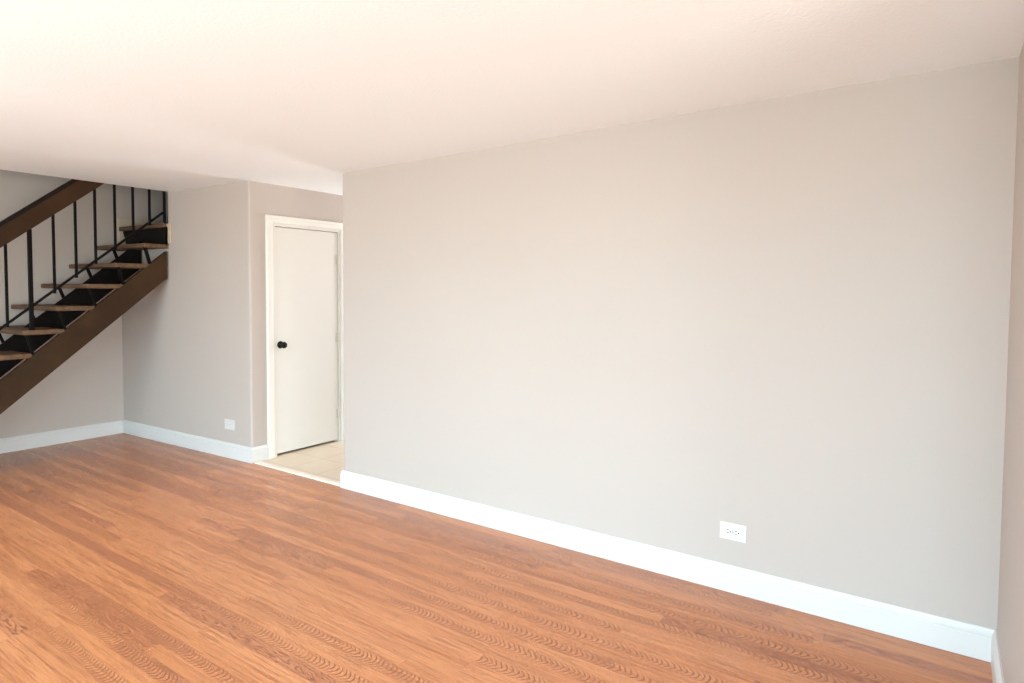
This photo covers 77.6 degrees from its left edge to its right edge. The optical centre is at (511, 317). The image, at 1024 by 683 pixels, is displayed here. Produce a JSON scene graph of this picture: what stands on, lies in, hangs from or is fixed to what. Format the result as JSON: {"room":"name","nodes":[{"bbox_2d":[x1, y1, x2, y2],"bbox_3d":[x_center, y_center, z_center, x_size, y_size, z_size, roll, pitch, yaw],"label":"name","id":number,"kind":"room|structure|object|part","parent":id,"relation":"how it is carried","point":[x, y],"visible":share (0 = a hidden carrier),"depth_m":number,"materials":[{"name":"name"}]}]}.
{"room":"empty living room","nodes":[
{"label":"empty living room","id":0,"kind":"room"},
{"bbox_2d":[0,170,167,438],"bbox_3d":[-5.078,-1.256,4.959,0.120,5.000,6.720,2,3,35],"label":"wall","id":1,"kind":"structure","parent":0,"point":[87,388],"depth_m":6.09,"materials":[{"name":"beige paint"}]},
{"bbox_2d":[0,420,122,453],"bbox_3d":[-5.435,1.200,4.444,0.018,0.131,5.073,2,3,35],"label":"baseboard","id":2,"kind":"structure","parent":1,"relation":"attached to","point":[16,443],"depth_m":6.06,"materials":[{"name":"white paint"}]},
{"bbox_2d":[118,218,167,243],"bbox_3d":[-3.789,-0.870,6.722,0.028,0.285,0.681,2,3,35],"label":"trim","id":3,"kind":"structure","parent":1,"relation":"attached to","point":[122,222],"depth_m":6.48,"materials":[{"name":"white wood"}]},
{"bbox_2d":[120,181,263,446],"bbox_3d":[-3.066,-0.127,5.989,2.100,2.680,0.120,2,3,32],"label":"wall","id":4,"kind":"structure","parent":0,"point":[192,347],"depth_m":5.73,"materials":[{"name":"beige paint"}]},
{"bbox_2d":[166,223,171,243],"bbox_3d":[-3.231,-0.787,5.987,0.086,0.187,0.017,2,3,35],"label":"trim","id":5,"kind":"structure","parent":4,"relation":"attached to","point":[168,225],"depth_m":5.97,"materials":[{"name":"white wood"}]},
{"bbox_2d":[123,420,268,462],"bbox_3d":[-3.062,1.146,6.044,2.119,0.131,0.168,2,3,32],"label":"baseboard","id":6,"kind":"structure","parent":4,"relation":"attached to","point":[203,444],"depth_m":5.82,"materials":[{"name":"white paint"}]},
{"bbox_2d":[225,419,234,429],"bbox_3d":[-2.479,0.941,5.584,0.140,0.090,0.010,2,3,32],"label":"wall outlet","id":7,"kind":"object","parent":4,"relation":"attached to","point":[229,424],"visible":1,"depth_m":5.58,"materials":[{"name":"beige plastic"}]},
{"bbox_2d":[262,183,342,444],"bbox_3d":[-1.343,-0.059,6.755,0.120,2.500,3.003,2,3,35],"label":"wall","id":8,"kind":"structure","parent":0,"point":[278,200],"depth_m":5.67,"materials":[{"name":"beige paint"}]},
{"bbox_2d":[265,214,343,458],"bbox_3d":[-1.901,0.162,5.899,0.184,2.125,0.885,2,3,35],"label":"door","id":9,"kind":"structure","parent":8,"relation":"in","point":[305,328],"depth_m":5.85,"materials":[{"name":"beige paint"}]},
{"bbox_3d":[-2.024,0.245,5.625,0.072,0.066,0.066,2,3,35],"label":"knob","id":10,"kind":"part","parent":9,"relation":"part of","materials":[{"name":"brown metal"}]},
{"bbox_2d":[0,433,992,682],"bbox_3d":[-0.423,1.407,2.958,9.968,0.102,8.300,2,3,35],"label":"floor","id":11,"kind":"structure","parent":0,"point":[125,558],"depth_m":3.05,"materials":[{"name":"brown wood"}]},
{"bbox_2d":[0,179,167,413],"bbox_3d":[-3.882,-0.276,5.840,0.885,3.042,3.714,2,3,35],"label":"staircase","id":12,"kind":"structure","parent":11,"relation":"on","point":[26,339],"depth_m":5.46,"materials":[{"name":"brown wood"}]},
{"bbox_3d":[-3.883,-0.304,5.134,0.038,0.814,0.040,2,3,35],"label":"newel post","id":13,"kind":"part","parent":12,"relation":"part of","materials":[{"name":"black metal"}]},
{"bbox_3d":[-3.930,-0.711,5.046,0.042,2.028,2.332,2,3,35],"label":"handrail","id":14,"kind":"part","parent":12,"relation":"part of","materials":[{"name":"brown wood"}]},
{"bbox_3d":[-3.923,-0.030,5.092,0.018,1.890,2.292,2,3,35],"label":"rail","id":15,"kind":"part","parent":12,"relation":"part of","materials":[{"name":"black metal"}]},
{"bbox_3d":[-3.270,-1.146,5.983,0.038,0.920,0.030,2,3,35],"label":"newel post","id":16,"kind":"part","parent":12,"relation":"part of","materials":[{"name":"black metal"}]},
{"bbox_2d":[254,461,339,485],"bbox_3d":[-1.719,1.254,5.127,1.112,0.010,0.062,2,3,35],"label":"trim","id":17,"kind":"structure","parent":11,"relation":"on","point":[265,464],"depth_m":5.10,"materials":[{"name":"beige paint"}]},
{"bbox_2d":[0,0,1023,194],"bbox_3d":[-0.408,-1.148,2.850,9.968,0.343,8.300,2,3,35],"label":"ceiling","id":18,"kind":"structure","parent":0,"point":[161,95],"depth_m":2.58,"materials":[{"name":"paint"}]},
{"bbox_2d":[343,57,1018,629],"bbox_3d":[2.394,0.075,4.110,6.710,2.500,3.125,2,3,35],"label":"wall","id":19,"kind":"structure","parent":0,"point":[785,319],"depth_m":3.13,"materials":[{"name":"beige paint"}]},
{"bbox_2d":[340,470,994,661],"bbox_3d":[1.218,1.218,4.953,3.920,0.131,3.143,2,3,35],"label":"baseboard","id":20,"kind":"structure","parent":19,"relation":"attached to","point":[956,636],"depth_m":3.19,"materials":[{"name":"white paint"}]},
{"bbox_2d":[720,521,746,542],"bbox_3d":[1.090,1.059,3.141,0.128,0.083,0.010,2,3,35],"label":"wall outlet","id":21,"kind":"object","parent":19,"relation":"attached to","point":[731,531],"visible":1,"depth_m":3.14,"materials":[{"name":"white plastic"}]},
{"bbox_2d":[726,528,731,534],"bbox_3d":[1.073,1.059,3.150,0.026,0.034,0.004,2,3,35],"label":"receptacle","id":22,"kind":"object","parent":21,"relation":"attached to","point":[728,530],"depth_m":3.15,"materials":[{"name":"white plastic"}]},
{"bbox_2d":[734,529,739,536],"bbox_3d":[1.105,1.060,3.128,0.026,0.034,0.004,2,3,35],"label":"receptacle","id":23,"kind":"object","parent":21,"relation":"attached to","point":[736,531],"depth_m":3.13,"materials":[{"name":"white plastic"}]},
{"bbox_2d":[997,43,1023,682],"bbox_3d":[1.674,0.160,1.996,0.120,2.500,1.175,2,3,35],"label":"wall","id":24,"kind":"structure","parent":0,"point":[1010,622],"depth_m":2.19,"materials":[{"name":"beige paint"}]},
{"bbox_2d":[991,630,1003,682],"bbox_3d":[1.655,1.344,2.044,0.138,0.131,1.192,2,3,35],"label":"baseboard","id":25,"kind":"structure","parent":24,"relation":"attached to","point":[996,664],"depth_m":2.40,"materials":[{"name":"white paint"}]}
]}

